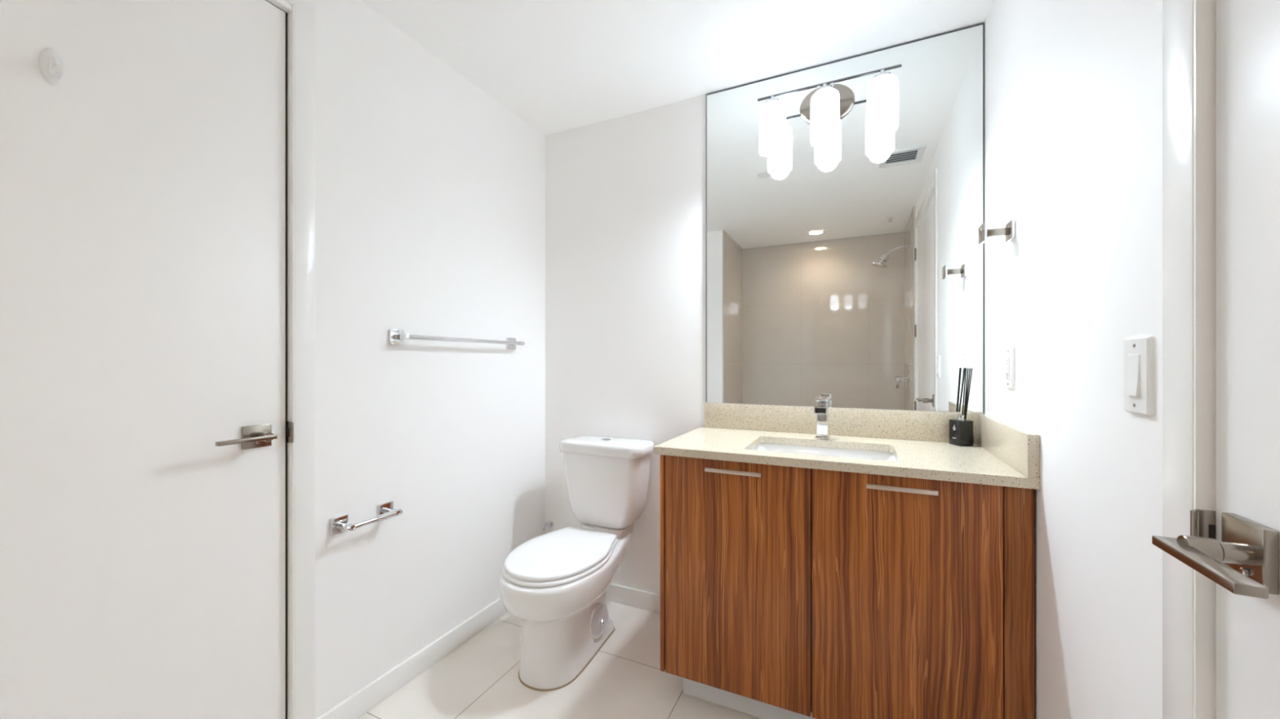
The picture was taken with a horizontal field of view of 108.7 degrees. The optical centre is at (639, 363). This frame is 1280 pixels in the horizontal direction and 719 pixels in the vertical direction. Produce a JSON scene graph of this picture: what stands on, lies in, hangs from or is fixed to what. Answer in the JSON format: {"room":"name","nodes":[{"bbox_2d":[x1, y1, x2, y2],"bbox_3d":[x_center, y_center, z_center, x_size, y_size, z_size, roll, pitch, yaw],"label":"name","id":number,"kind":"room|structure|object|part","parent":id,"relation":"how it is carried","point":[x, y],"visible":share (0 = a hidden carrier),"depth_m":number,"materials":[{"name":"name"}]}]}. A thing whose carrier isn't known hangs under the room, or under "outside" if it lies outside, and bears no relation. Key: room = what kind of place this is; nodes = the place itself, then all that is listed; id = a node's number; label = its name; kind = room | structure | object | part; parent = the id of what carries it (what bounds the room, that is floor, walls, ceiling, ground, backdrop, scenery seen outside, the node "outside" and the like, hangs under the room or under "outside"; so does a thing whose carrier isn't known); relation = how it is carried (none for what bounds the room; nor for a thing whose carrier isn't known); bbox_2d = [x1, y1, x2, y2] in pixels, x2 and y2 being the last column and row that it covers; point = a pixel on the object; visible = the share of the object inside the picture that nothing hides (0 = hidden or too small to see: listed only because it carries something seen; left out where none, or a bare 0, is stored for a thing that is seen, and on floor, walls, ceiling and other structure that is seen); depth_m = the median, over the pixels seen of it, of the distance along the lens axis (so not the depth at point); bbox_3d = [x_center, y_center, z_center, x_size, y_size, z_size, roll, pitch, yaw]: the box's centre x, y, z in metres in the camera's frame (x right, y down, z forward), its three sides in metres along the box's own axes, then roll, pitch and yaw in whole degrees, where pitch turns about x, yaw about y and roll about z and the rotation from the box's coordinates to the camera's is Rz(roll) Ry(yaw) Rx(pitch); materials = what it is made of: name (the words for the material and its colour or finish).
{"room":"bathroom","nodes":[
{"label":"bathroom","id":0,"kind":"room"},
{"bbox_2d":[266,0,545,718],"bbox_3d":[-1.032,-0.017,1.471,0.120,2.387,2.216,0,0,25],"label":"wall","id":1,"kind":"structure","parent":0,"point":[430,190],"depth_m":1.74,"materials":[{"name":"white paint"}]},
{"bbox_2d":[0,0,287,718],"bbox_3d":[-1.204,0.065,0.973,0.113,2.206,0.836,0,0,25],"label":"door","id":2,"kind":"structure","parent":1,"relation":"in","point":[144,191],"depth_m":1.09,"materials":[{"name":"white paint"}]},
{"bbox_2d":[39,47,64,85],"bbox_3d":[-1.208,-0.619,0.950,0.046,0.076,0.033,0,0,25],"label":"hook","id":3,"kind":"object","parent":2,"relation":"attached to","point":[51,65],"visible":1,"depth_m":0.95,"materials":[{"name":"white plastic"}]},
{"bbox_3d":[-1.037,0.204,1.214,0.016,0.011,0.130,0,0,25],"label":"lever","id":4,"kind":"part","parent":2,"relation":"part of","materials":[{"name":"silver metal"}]},
{"bbox_2d":[284,0,315,718],"bbox_3d":[-1.250,0.031,0.995,0.129,2.290,0.956,0,0,25],"label":"door frame","id":5,"kind":"structure","parent":1,"relation":"attached to","point":[300,423],"depth_m":1.37,"materials":[{"name":"white paint"}]},
{"bbox_3d":[-1.035,0.204,1.354,0.034,0.062,0.003,0,0,25],"label":"strike plate","id":6,"kind":"part","parent":5,"relation":"part of","materials":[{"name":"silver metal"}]},
{"bbox_2d":[329,501,402,536],"bbox_3d":[-0.898,0.517,1.526,0.074,0.053,0.214,0,0,25],"label":"toilet paper holder","id":7,"kind":"object","parent":1,"relation":"attached to","point":[338,525],"visible":1,"depth_m":1.48,"materials":[{"name":"silver metal"}]},
{"bbox_3d":[-0.962,0.517,1.467,0.010,0.053,0.053,0,0,25],"label":"mounting plate","id":8,"kind":"part","parent":7,"relation":"part of","materials":[{"name":"silver metal"}]},
{"bbox_3d":[-0.929,0.517,1.452,0.063,0.017,0.017,0,0,25],"label":"post","id":9,"kind":"part","parent":7,"relation":"part of","materials":[{"name":"silver metal"}]},
{"bbox_3d":[-0.893,0.517,1.613,0.010,0.053,0.053,0,0,25],"label":"mounting plate","id":10,"kind":"part","parent":7,"relation":"part of","materials":[{"name":"silver metal"}]},
{"bbox_3d":[-0.860,0.517,1.597,0.063,0.017,0.017,0,0,25],"label":"post","id":11,"kind":"part","parent":7,"relation":"part of","materials":[{"name":"silver metal"}]},
{"bbox_2d":[316,597,507,718],"bbox_3d":[-0.746,1.133,1.923,0.012,0.085,1.154,0,0,25],"label":"baseboard","id":12,"kind":"structure","parent":1,"relation":"attached to","point":[365,700],"depth_m":1.70,"materials":[{"name":"white paint"}]},
{"bbox_2d":[388,328,524,349],"bbox_3d":[-0.720,-0.093,1.913,0.068,0.055,0.663,0,0,25],"label":"towel bar","id":13,"kind":"object","parent":1,"relation":"attached to","point":[397,337],"visible":1,"depth_m":1.75,"materials":[{"name":"silver metal"}]},
{"bbox_3d":[-0.875,-0.093,1.651,0.010,0.055,0.055,0,0,25],"label":"mounting plate","id":14,"kind":"part","parent":13,"relation":"part of","materials":[{"name":"silver metal"}]},
{"bbox_3d":[-0.845,-0.093,1.636,0.058,0.019,0.019,0,0,25],"label":"post","id":15,"kind":"part","parent":13,"relation":"part of","materials":[{"name":"silver metal"}]},
{"bbox_3d":[-0.617,-0.093,2.201,0.010,0.055,0.055,0,0,25],"label":"mounting plate","id":16,"kind":"part","parent":13,"relation":"part of","materials":[{"name":"silver metal"}]},
{"bbox_2d":[542,521,554,531],"bbox_3d":[-0.484,0.859,2.406,0.044,0.049,0.058,0,0,25],"label":"supply valve","id":17,"kind":"object","parent":1,"relation":"attached to","point":[549,525],"visible":1,"depth_m":2.41,"materials":[{"name":"silver metal"}]},
{"bbox_2d":[358,600,760,718],"bbox_3d":[-0.270,1.206,0.718,2.400,0.060,3.170,0,0,25],"label":"floor","id":18,"kind":"structure","parent":0,"point":[479,679],"depth_m":1.66,"materials":[{"name":"beige tile"}]},
{"bbox_2d":[499,435,653,691],"bbox_3d":[-0.271,0.767,1.919,0.438,0.819,0.730,0,0,25],"label":"toilet","id":19,"kind":"object","parent":18,"relation":"on","point":[557,582],"visible":1,"depth_m":1.81,"materials":[{"name":"white ceramic"}]},
{"bbox_3d":[-0.319,0.776,1.843,0.380,0.015,0.506,0,0,25],"label":"seat","id":20,"kind":"part","parent":19,"relation":"part of","materials":[{"name":"white plastic"}]},
{"bbox_3d":[-0.318,0.757,1.844,0.372,0.018,0.492,0,0,25],"label":"lid","id":21,"kind":"part","parent":19,"relation":"part of","materials":[{"name":"white plastic"}]},
{"bbox_3d":[-0.160,0.390,2.156,0.438,0.056,0.207,0,0,25],"label":"tank lid","id":22,"kind":"part","parent":19,"relation":"part of","materials":[{"name":"white ceramic"}]},
{"bbox_3d":[-0.157,0.584,2.162,0.406,0.332,0.188,0,0,25],"label":"tank","id":23,"kind":"part","parent":19,"relation":"part of","materials":[{"name":"white ceramic"}]},
{"bbox_2d":[660,454,1034,718],"bbox_3d":[0.638,0.745,1.599,1.027,0.859,0.533,0,0,25],"label":"vanity cabinet","id":24,"kind":"object","parent":18,"relation":"on","point":[787,593],"visible":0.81,"depth_m":1.35,"materials":[{"name":"brown wood"}]},
{"bbox_3d":[0.185,0.693,1.826,0.014,0.756,0.509,0,0,25],"label":"panel","id":25,"kind":"part","parent":24,"relation":"part of","materials":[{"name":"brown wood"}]},
{"bbox_3d":[0.299,0.349,1.477,0.181,0.012,0.024,0,0,25],"label":"handle","id":26,"kind":"part","parent":24,"relation":"part of","materials":[{"name":"silver metal"}]},
{"bbox_3d":[0.305,0.694,1.497,0.472,0.753,0.019,0,0,25],"label":"door","id":27,"kind":"part","parent":24,"relation":"part of","materials":[{"name":"brown wood"}]},
{"bbox_2d":[653,402,1039,489],"bbox_3d":[0.636,0.246,1.608,1.044,0.136,0.547,0,0,25],"label":"countertop","id":28,"kind":"structure","parent":24,"relation":"on","point":[1002,453],"depth_m":1.59,"materials":[{"name":"beige stone"}]},
{"bbox_2d":[813,395,830,439],"bbox_3d":[0.679,0.208,1.716,0.050,0.159,0.153,0,0,25],"label":"faucet","id":29,"kind":"object","parent":28,"relation":"on","point":[821,409],"visible":1,"depth_m":1.74,"materials":[{"name":"silver metal"}]},
{"bbox_3d":[0.670,0.172,1.697,0.045,0.024,0.111,0,0,25],"label":"spout","id":30,"kind":"part","parent":29,"relation":"part of","materials":[{"name":"silver metal"}]},
{"bbox_3d":[0.686,0.139,1.730,0.041,0.020,0.115,0,0,25],"label":"lever handle","id":31,"kind":"part","parent":29,"relation":"part of","materials":[{"name":"silver metal"}]},
{"bbox_3d":[0.701,0.284,1.762,0.050,0.007,0.050,0,0,25],"label":"plate","id":32,"kind":"part","parent":29,"relation":"part of","materials":[{"name":"silver metal"}]},
{"bbox_2d":[752,443,896,461],"bbox_3d":[0.617,0.383,1.574,0.486,0.138,0.333,0,0,25],"label":"sink basin","id":33,"kind":"object","parent":28,"relation":"in","point":[837,452],"visible":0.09,"depth_m":1.71,"materials":[{"name":"white ceramic"}]},
{"bbox_2d":[949,368,973,446],"bbox_3d":[1.130,0.153,1.613,0.056,0.270,0.051,0,0,-6],"label":"reed diffuser","id":34,"kind":"object","parent":28,"relation":"on","point":[961,429],"visible":1,"depth_m":1.60,"materials":[{"name":"black glass"}]},
{"bbox_3d":[0.726,0.349,1.277,0.173,0.012,0.024,0,0,25],"label":"handle","id":35,"kind":"part","parent":24,"relation":"part of","materials":[{"name":"silver metal"}]},
{"bbox_3d":[0.733,0.694,1.296,0.465,0.753,0.019,0,0,25],"label":"door","id":36,"kind":"part","parent":24,"relation":"part of","materials":[{"name":"brown wood"}]},
{"bbox_3d":[0.974,0.694,1.182,0.061,0.753,0.019,0,0,25],"label":"filler panel","id":37,"kind":"part","parent":24,"relation":"part of","materials":[{"name":"brown wood"}]},
{"bbox_2d":[359,0,992,135],"bbox_3d":[-0.270,-1.241,0.718,2.400,0.060,3.170,0,0,25],"label":"ceiling","id":38,"kind":"structure","parent":0,"point":[557,65],"depth_m":1.73,"materials":[{"name":"white paint"}]},
{"bbox_2d":[545,94,974,595],"bbox_3d":[0.375,-0.017,2.089,2.400,2.387,0.100,0,0,25],"label":"wall","id":39,"kind":"structure","parent":0,"point":[625,196],"depth_m":2.24,"materials":[{"name":"white paint"}]},
{"bbox_2d":[605,583,660,613],"bbox_3d":[-0.104,1.133,2.253,0.869,0.085,0.012,0,0,25],"label":"baseboard","id":40,"kind":"structure","parent":39,"relation":"attached to","point":[637,598],"depth_m":2.21,"materials":[{"name":"white paint"}]},
{"bbox_2d":[704,402,984,444],"bbox_3d":[0.757,0.233,1.843,1.025,0.109,0.020,0,0,25],"label":"backsplash","id":41,"kind":"structure","parent":39,"relation":"attached to","point":[915,425],"depth_m":1.81,"materials":[{"name":"beige stone"}]},
{"bbox_2d":[706,22,984,413],"bbox_3d":[0.760,-0.515,1.848,1.022,1.384,0.007,0,0,25],"label":"mirror","id":42,"kind":"object","parent":39,"relation":"attached to","point":[850,272],"visible":1,"depth_m":1.81,"materials":[{"name":"white mirror"}]},
{"bbox_2d":[757,64,902,156],"bbox_3d":[0.720,-0.984,1.782,0.511,0.264,0.148,0,0,25],"label":"vanity light","id":43,"kind":"object","parent":42,"relation":"attached to","point":[824,107],"visible":1,"depth_m":1.73,"materials":[{"name":"white glass"}]},
{"bbox_3d":[0.533,-0.944,1.846,0.105,0.184,0.105,0,0,25],"label":"lamp shade","id":44,"kind":"part","parent":43,"relation":"part of","materials":[{"name":"white glass"}]},
{"bbox_3d":[0.710,-0.944,1.762,0.105,0.184,0.105,0,0,25],"label":"lamp shade","id":45,"kind":"part","parent":43,"relation":"part of","materials":[{"name":"white glass"}]},
{"bbox_3d":[0.887,-0.944,1.679,0.105,0.184,0.105,0,0,25],"label":"lamp shade","id":46,"kind":"part","parent":43,"relation":"part of","materials":[{"name":"white glass"}]},
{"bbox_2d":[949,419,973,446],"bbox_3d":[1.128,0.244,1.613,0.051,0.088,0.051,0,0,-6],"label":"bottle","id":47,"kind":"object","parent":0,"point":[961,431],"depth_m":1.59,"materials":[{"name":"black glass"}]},
{"bbox_2d":[984,0,1162,718],"bbox_3d":[0.645,-0.017,0.260,0.120,2.387,2.980,0,0,25],"label":"wall","id":48,"kind":"structure","parent":0,"point":[1073,88],"depth_m":0.93,"materials":[{"name":"white paint"}]},
{"bbox_2d":[978,219,1015,244],"bbox_3d":[1.051,-0.385,1.354,0.077,0.053,0.053,0,0,25],"label":"robe hook","id":49,"kind":"object","parent":48,"relation":"attached to","point":[1009,231],"visible":1,"depth_m":1.34,"materials":[{"name":"silver metal"}]},
{"bbox_3d":[1.021,-0.385,1.369,0.010,0.053,0.053,0,0,25],"label":"plate","id":50,"kind":"part","parent":49,"relation":"part of","materials":[{"name":"silver metal"}]},
{"bbox_3d":[1.051,-0.385,1.355,0.056,0.020,0.018,0,0,25],"label":"arm","id":51,"kind":"part","parent":49,"relation":"part of","materials":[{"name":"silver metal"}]},
{"bbox_3d":[1.081,-0.385,1.340,0.011,0.053,0.053,0,0,25],"label":"mounting plate","id":52,"kind":"part","parent":49,"relation":"part of","materials":[{"name":"silver metal"}]},
{"bbox_2d":[1004,346,1015,389],"bbox_3d":[1.086,0.014,1.352,0.012,0.123,0.071,0,0,25],"label":"wall outlet","id":53,"kind":"object","parent":48,"relation":"attached to","point":[1010,352],"visible":1,"depth_m":1.34,"materials":[{"name":"white plastic"}]},
{"bbox_2d":[1005,356,1009,379],"bbox_3d":[1.084,0.014,1.353,0.004,0.067,0.033,0,0,25],"label":"socket","id":54,"kind":"object","parent":53,"relation":"attached to","point":[1007,358],"depth_m":1.35,"materials":[{"name":"white plastic"}]},
{"bbox_2d":[1123,336,1154,416],"bbox_3d":[0.798,0.020,0.739,0.012,0.123,0.073,0,0,25],"label":"light switch","id":55,"kind":"object","parent":48,"relation":"attached to","point":[1138,352],"visible":1,"depth_m":0.73,"materials":[{"name":"white plastic"}]},
{"bbox_3d":[0.796,0.020,0.739,0.001,0.069,0.034,0,0,25],"label":"rocker frame","id":56,"kind":"part","parent":55,"relation":"part of","materials":[{"name":"white plastic"}]},
{"bbox_2d":[1162,0,1215,718],"bbox_3d":[0.599,0.041,0.174,0.131,2.271,1.052,0,0,25],"label":"door frame","id":57,"kind":"structure","parent":48,"relation":"attached to","point":[1188,26],"depth_m":0.62,"materials":[{"name":"white paint"}]},
{"bbox_3d":[0.749,0.225,0.604,0.026,0.062,0.003,0,0,25],"label":"strike plate","id":58,"kind":"part","parent":57,"relation":"part of","materials":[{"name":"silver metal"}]},
{"bbox_2d":[1151,0,1279,718],"bbox_3d":[0.536,0.073,0.194,0.126,2.189,0.920,0,0,25],"label":"door","id":59,"kind":"structure","parent":48,"relation":"in","point":[1242,561],"depth_m":0.55,"materials":[{"name":"white paint"}]},
{"bbox_3d":[0.629,0.224,0.513,0.024,0.012,0.141,0,0,25],"label":"lever","id":60,"kind":"part","parent":59,"relation":"part of","materials":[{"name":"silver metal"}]}
]}

